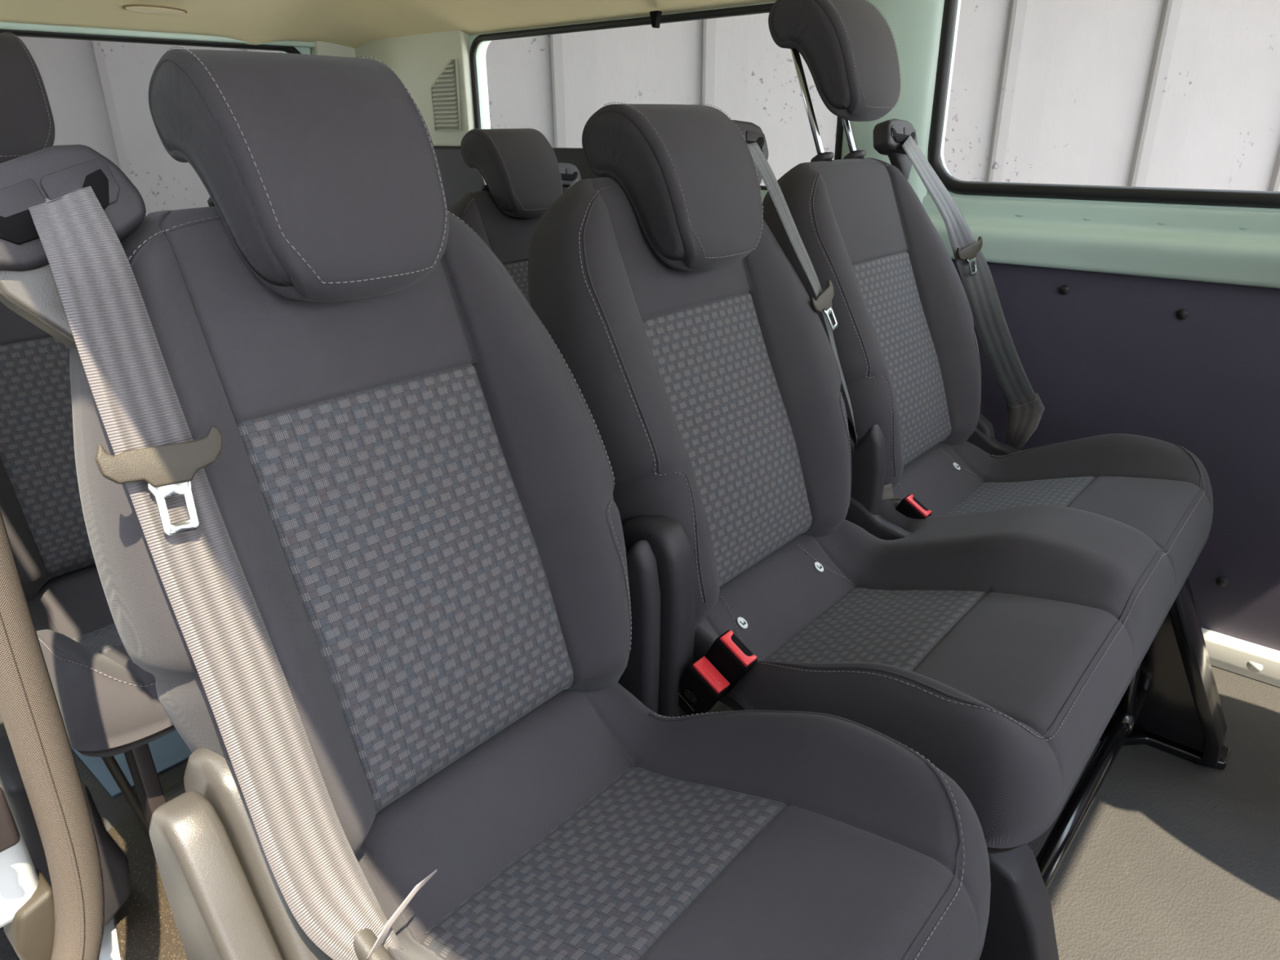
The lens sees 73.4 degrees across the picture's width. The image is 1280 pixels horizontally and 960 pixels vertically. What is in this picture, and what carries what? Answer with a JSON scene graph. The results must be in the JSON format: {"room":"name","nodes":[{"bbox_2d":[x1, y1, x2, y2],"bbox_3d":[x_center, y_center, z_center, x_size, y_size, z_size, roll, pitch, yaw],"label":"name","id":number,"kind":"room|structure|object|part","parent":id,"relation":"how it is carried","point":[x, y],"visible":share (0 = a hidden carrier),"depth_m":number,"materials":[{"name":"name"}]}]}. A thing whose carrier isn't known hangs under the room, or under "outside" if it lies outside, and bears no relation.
{"room":"vehicle interior","nodes":[
{"label":"vehicle interior","id":0,"kind":"room"},
{"bbox_2d":[0,774,39,928],"bbox_3d":[-0.637,-0.053,0.580,0.125,0.978,0.152,18,29,37],"label":"trim","id":1,"kind":"structure","parent":0,"point":[19,877],"depth_m":0.75,"materials":[{"name":"white paint"}]},
{"bbox_2d":[0,786,19,852],"bbox_3d":[-0.537,0.291,0.704,0.047,0.060,0.042,18,29,37],"label":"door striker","id":2,"kind":"structure","parent":1,"relation":"attached to","point":[9,833],"depth_m":0.72,"materials":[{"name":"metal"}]},
{"bbox_2d":[3,868,54,959],"bbox_3d":[-0.555,0.420,0.791,0.045,0.112,0.039,18,29,37],"label":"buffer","id":3,"kind":"object","parent":1,"relation":"attached to","point":[30,933],"visible":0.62,"depth_m":0.77,"materials":[{"name":"plastic"}]},
{"bbox_2d":[0,509,104,959],"bbox_3d":[-0.528,0.034,0.601,0.041,1.076,0.139,15,27,33],"label":"seal","id":4,"kind":"object","parent":1,"relation":"attached to","point":[30,713],"visible":1,"depth_m":0.71,"materials":[{"name":"fabric"}]},
{"bbox_2d":[282,46,311,54],"bbox_3d":[-1.447,-0.780,2.231,0.050,0.890,1.780,18,29,37],"label":"wall","id":5,"kind":"structure","parent":0,"point":[307,51],"depth_m":2.55,"materials":[{"name":"paint"}]},
{"bbox_2d":[0,28,301,53],"bbox_3d":[-1.450,-0.830,2.170,0.041,0.570,1.400,18,29,37],"label":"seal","id":6,"kind":"structure","parent":5,"relation":"in","point":[286,49],"depth_m":2.23,"materials":[{"name":"black rubber"}]},
{"bbox_2d":[0,22,315,48],"bbox_3d":[-1.478,-1.069,2.008,0.030,0.025,1.600,18,29,37],"label":"trim","id":7,"kind":"structure","parent":5,"relation":"attached to","point":[3,25],"depth_m":2.19,"materials":[{"name":"paint"}]},
{"bbox_2d":[311,40,355,57],"bbox_3d":[-0.930,-1.087,2.682,0.039,0.600,0.155,18,29,37],"label":"trim","id":8,"kind":"structure","parent":5,"relation":"attached to","point":[321,48],"depth_m":2.58,"materials":[{"name":"beige plastic"}]},
{"bbox_2d":[0,0,776,48],"bbox_3d":[-0.195,-0.786,1.136,3.210,0.240,1.620,18,29,37],"label":"ceiling","id":9,"kind":"structure","parent":0,"point":[354,24],"depth_m":2.21,"materials":[{"name":"beige fabric"}]},
{"bbox_2d":[122,4,186,14],"bbox_3d":[-1.199,-1.164,2.123,0.026,0.017,0.154,17,28,35],"label":"recessed light","id":10,"kind":"object","parent":9,"relation":"in","point":[153,9],"visible":1,"depth_m":2.12,"materials":[{"name":"beige plastic"}]},
{"bbox_2d":[649,10,662,28],"bbox_3d":[0.035,-1.022,1.904,0.024,0.034,0.018,18,29,37],"label":"coat hook","id":11,"kind":"object","parent":9,"relation":"attached to","point":[655,15],"visible":1,"depth_m":1.90,"materials":[{"name":"black plastic"}]},
{"bbox_2d":[433,146,600,209],"bbox_3d":[-0.464,-0.540,2.579,1.060,0.862,0.033,18,29,37],"label":"lining","id":12,"kind":"object","parent":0,"point":[458,179],"depth_m":2.45,"materials":[{"name":"grey plastic"}]},
{"bbox_2d":[0,665,1279,959],"bbox_3d":[0.148,0.422,1.409,4.050,0.034,1.590,18,29,37],"label":"floor","id":13,"kind":"structure","parent":0,"point":[1172,857],"depth_m":1.17,"materials":[{"name":"carpet"}]},
{"bbox_2d":[0,31,185,840],"bbox_3d":[-0.723,-0.056,1.182,0.697,1.047,0.439,18,29,37],"label":"seat","id":14,"kind":"object","parent":13,"relation":"on","point":[109,706],"visible":0.27,"depth_m":1.19,"materials":[{"name":"grey fabric"}]},
{"bbox_3d":[-0.842,-0.084,1.282,0.274,0.553,0.439,18,29,37],"label":"backrest","id":15,"kind":"part","parent":14,"relation":"part of","materials":[{"name":"grey fabric"}]},
{"bbox_3d":[-0.805,-0.045,1.263,0.120,0.321,0.225,18,29,37],"label":"panel","id":16,"kind":"part","parent":14,"relation":"part of","materials":[{"name":"fabric"}]},
{"bbox_3d":[-0.646,0.181,1.212,0.171,0.063,0.256,18,29,37],"label":"cushion panel","id":17,"kind":"part","parent":14,"relation":"part of","materials":[{"name":"fabric"}]},
{"bbox_2d":[26,564,176,757],"bbox_3d":[-0.624,0.168,1.186,0.442,0.137,0.414,18,29,37],"label":"seat cushion","id":18,"kind":"object","parent":14,"relation":"on","point":[109,705],"depth_m":0.97,"materials":[{"name":"grey fabric"}]},
{"bbox_3d":[-0.619,0.407,1.091,0.060,0.220,0.020,18,29,37],"label":"leg","id":19,"kind":"part","parent":14,"relation":"part of","materials":[{"name":"metal"}]},
{"bbox_2d":[98,916,121,959],"bbox_3d":[-0.364,0.676,0.834,1.111,0.056,0.071,19,30,39],"label":"trim","id":20,"kind":"structure","parent":13,"relation":"on","point":[109,950],"depth_m":1.04,"materials":[{"name":"white paint"}]},
{"bbox_2d":[0,734,130,928],"bbox_3d":[-0.692,0.419,1.028,0.130,0.247,0.086,18,29,37],"label":"trim","id":21,"kind":"structure","parent":20,"relation":"on","point":[114,864],"depth_m":0.99,"materials":[{"name":"grey plastic"}]},
{"bbox_2d":[106,777,187,959],"bbox_3d":[-0.321,0.610,0.918,1.119,0.012,0.218,18,29,37],"label":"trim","id":22,"kind":"structure","parent":13,"relation":"on","point":[146,928],"depth_m":1.08,"materials":[{"name":"carpet"}]},
{"bbox_2d":[0,45,991,959],"bbox_3d":[-0.087,0.188,0.677,0.643,0.973,0.478,18,29,37],"label":"seat","id":23,"kind":"object","parent":13,"relation":"on","point":[351,513],"visible":1,"depth_m":0.65,"materials":[{"name":"grey fabric"}]},
{"bbox_3d":[-0.290,0.015,0.538,0.026,0.036,0.015,-21,30,-40],"label":"tongue plate","id":24,"kind":"part","parent":23,"relation":"part of","materials":[{"name":"metal"}]},
{"bbox_3d":[-0.255,0.382,0.597,0.217,0.316,0.033,18,29,37],"label":"recline lever","id":25,"kind":"part","parent":23,"relation":"part of","materials":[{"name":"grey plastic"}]},
{"bbox_3d":[-0.220,0.046,0.759,0.274,0.553,0.439,18,29,37],"label":"backrest","id":26,"kind":"part","parent":23,"relation":"part of","materials":[{"name":"grey fabric"}]},
{"bbox_3d":[-0.182,0.085,0.740,0.120,0.321,0.225,18,29,37],"label":"panel","id":27,"kind":"part","parent":23,"relation":"part of","materials":[{"name":"fabric"}]},
{"bbox_3d":[-0.024,0.312,0.689,0.171,0.063,0.256,18,29,37],"label":"cushion panel","id":28,"kind":"part","parent":23,"relation":"part of","materials":[{"name":"fabric"}]},
{"bbox_2d":[355,682,991,959],"bbox_3d":[-0.001,0.312,0.668,0.442,0.166,0.414,18,29,37],"label":"seat cushion","id":29,"kind":"object","parent":23,"relation":"on","point":[507,820],"depth_m":0.68,"materials":[{"name":"grey fabric"}]},
{"bbox_2d":[447,127,581,303],"bbox_3d":[-0.073,-0.275,1.868,0.644,0.912,0.482,18,29,37],"label":"seat","id":30,"kind":"object","parent":13,"relation":"on","point":[522,175],"visible":0.3,"depth_m":1.82,"materials":[{"name":"grey fabric"}]},
{"bbox_3d":[-0.228,-0.365,1.942,0.274,0.553,0.439,18,29,37],"label":"backrest","id":31,"kind":"part","parent":30,"relation":"part of","materials":[{"name":"grey fabric"}]},
{"bbox_3d":[-0.190,-0.327,1.924,0.120,0.321,0.225,18,29,37],"label":"panel","id":32,"kind":"part","parent":30,"relation":"part of","materials":[{"name":"fabric"}]},
{"bbox_2d":[528,0,1230,959],"bbox_3d":[0.417,-0.084,1.154,0.791,1.099,0.999,18,29,37],"label":"bench","id":33,"kind":"object","parent":13,"relation":"on","point":[781,393],"visible":0.97,"depth_m":1.04,"materials":[{"name":"grey fabric"}]},
{"bbox_3d":[0.075,-0.089,1.076,0.274,0.553,0.439,18,29,37],"label":"backrest","id":34,"kind":"part","parent":33,"relation":"part of","materials":[{"name":"grey fabric"}]},
{"bbox_3d":[0.113,-0.050,1.058,0.120,0.321,0.225,18,29,37],"label":"panel","id":35,"kind":"part","parent":33,"relation":"part of","materials":[{"name":"fabric"}]},
{"bbox_3d":[0.262,-0.556,1.311,0.088,0.203,0.011,18,29,37],"label":"post","id":36,"kind":"part","parent":33,"relation":"part of","materials":[{"name":"metal"}]},
{"bbox_3d":[0.257,-0.219,1.156,0.015,0.036,0.027,13,26,29],"label":"tongue plate","id":37,"kind":"part","parent":33,"relation":"part of","materials":[{"name":"metal"}]},
{"bbox_3d":[0.330,-0.587,1.384,0.088,0.203,0.011,18,29,37],"label":"post","id":38,"kind":"part","parent":33,"relation":"part of","materials":[{"name":"metal"}]},
{"bbox_3d":[0.381,-0.229,1.405,0.274,0.553,0.439,18,29,37],"label":"backrest","id":39,"kind":"part","parent":33,"relation":"part of","materials":[{"name":"grey fabric"}]},
{"bbox_3d":[0.272,0.177,1.006,0.171,0.063,0.256,18,29,37],"label":"cushion panel","id":40,"kind":"part","parent":33,"relation":"part of","materials":[{"name":"fabric"}]},
{"bbox_3d":[0.418,-0.190,1.386,0.120,0.321,0.225,18,29,37],"label":"panel","id":41,"kind":"part","parent":33,"relation":"part of","materials":[{"name":"fabric"}]},
{"bbox_2d":[693,433,1213,853],"bbox_3d":[0.447,0.107,1.150,0.442,0.167,0.884,18,29,37],"label":"seat cushion","id":42,"kind":"object","parent":33,"relation":"on","point":[981,605],"depth_m":1.01,"materials":[{"name":"grey fabric"}]},
{"bbox_3d":[0.589,-0.380,1.519,0.028,0.038,0.009,-16,27,-33],"label":"tongue plate","id":43,"kind":"part","parent":33,"relation":"part of","materials":[{"name":"metal"}]},
{"bbox_3d":[0.343,0.474,0.877,0.225,0.284,0.055,18,29,37],"label":"leg","id":44,"kind":"part","parent":33,"relation":"part of","materials":[{"name":"grey plastic"}]},
{"bbox_3d":[0.577,0.037,1.335,0.171,0.063,0.256,18,29,37],"label":"cushion panel","id":45,"kind":"part","parent":33,"relation":"part of","materials":[{"name":"fabric"}]},
{"bbox_3d":[0.789,0.258,1.336,0.230,0.280,0.035,18,29,37],"label":"leg","id":46,"kind":"part","parent":33,"relation":"part of","materials":[{"name":"black metal"}]},
{"bbox_2d":[468,0,1279,211],"bbox_3d":[0.519,-0.760,1.648,3.750,0.475,0.050,18,29,37],"label":"wall","id":47,"kind":"structure","parent":0,"point":[953,194],"depth_m":1.65,"materials":[{"name":"paint"}]},
{"bbox_2d":[354,30,475,146],"bbox_3d":[-0.683,-1.169,2.537,0.552,0.340,0.032,18,29,37],"label":"trim","id":48,"kind":"structure","parent":47,"relation":"attached to","point":[417,60],"depth_m":2.45,"materials":[{"name":"beige plastic"}]},
{"bbox_2d":[429,58,462,131],"bbox_3d":[-0.550,-1.083,2.419,0.133,0.185,0.013,18,29,37],"label":"air vent","id":49,"kind":"object","parent":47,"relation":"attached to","point":[444,91],"visible":1,"depth_m":2.42,"materials":[{"name":"beige plastic"}]},
{"bbox_2d":[469,3,843,190],"bbox_3d":[-0.021,-0.903,2.070,1.170,0.385,0.031,18,29,37],"label":"window","id":50,"kind":"structure","parent":47,"relation":"in","point":[762,8],"depth_m":2.02,"materials":[{"name":"black rubber"}]},
{"bbox_2d":[840,0,944,204],"bbox_3d":[0.472,-0.752,1.637,0.195,0.440,0.040,18,29,37],"label":"trim","id":51,"kind":"structure","parent":47,"relation":"attached to","point":[916,25],"depth_m":1.59,"materials":[{"name":"paint"}]},
{"bbox_2d":[927,0,1279,208],"bbox_3d":[1.155,-0.564,1.117,1.588,0.430,0.035,18,29,37],"label":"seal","id":52,"kind":"structure","parent":47,"relation":"in","point":[1224,197],"depth_m":1.53,"materials":[{"name":"black rubber"}]},
{"bbox_3d":[0.525,-0.183,1.888,3.750,0.775,0.050,18,29,37],"label":"wall","id":53,"kind":"structure","parent":0,"visible":0},
{"bbox_2d":[760,190,1279,288],"bbox_3d":[0.725,-0.440,1.539,3.150,0.115,0.046,18,29,37],"label":"trim","id":54,"kind":"structure","parent":53,"relation":"attached to","point":[1234,246],"depth_m":1.45,"materials":[{"name":"paint"}]},
{"bbox_2d":[951,258,1279,650],"bbox_3d":[0.712,-0.114,1.696,3.000,0.612,0.014,18,29,37],"label":"panel","id":55,"kind":"object","parent":53,"relation":"attached to","point":[1193,366],"visible":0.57,"depth_m":1.49,"materials":[{"name":"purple plastic"}]},
{"bbox_2d":[1200,626,1279,687],"bbox_3d":[0.710,0.199,1.819,3.000,0.060,0.034,18,29,37],"label":"trim","id":56,"kind":"structure","parent":53,"relation":"attached to","point":[1258,662],"depth_m":1.52,"materials":[{"name":"white paint"}]},
{"label":"outside","id":57,"kind":"structure","parent":0,"visible":0},
{"bbox_2d":[0,926,20,959],"bbox_3d":[-0.369,0.186,2.942,15.000,0.040,15.000,18,29,37],"label":"ground","id":58,"kind":"structure","parent":57,"point":[7,952],"depth_m":1.45,"materials":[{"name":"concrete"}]},
{"bbox_3d":[1.321,-0.614,4.748,15.000,0.022,9.800,18,29,37],"label":"paving","id":59,"kind":"object","parent":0,"visible":0},
{"bbox_2d":[17,0,1279,216],"bbox_3d":[-0.076,-1.367,3.543,10.849,2.360,0.406,-1,23,0],"label":"wall","id":60,"kind":"structure","parent":59,"relation":"on","point":[1181,94],"depth_m":3.29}
]}

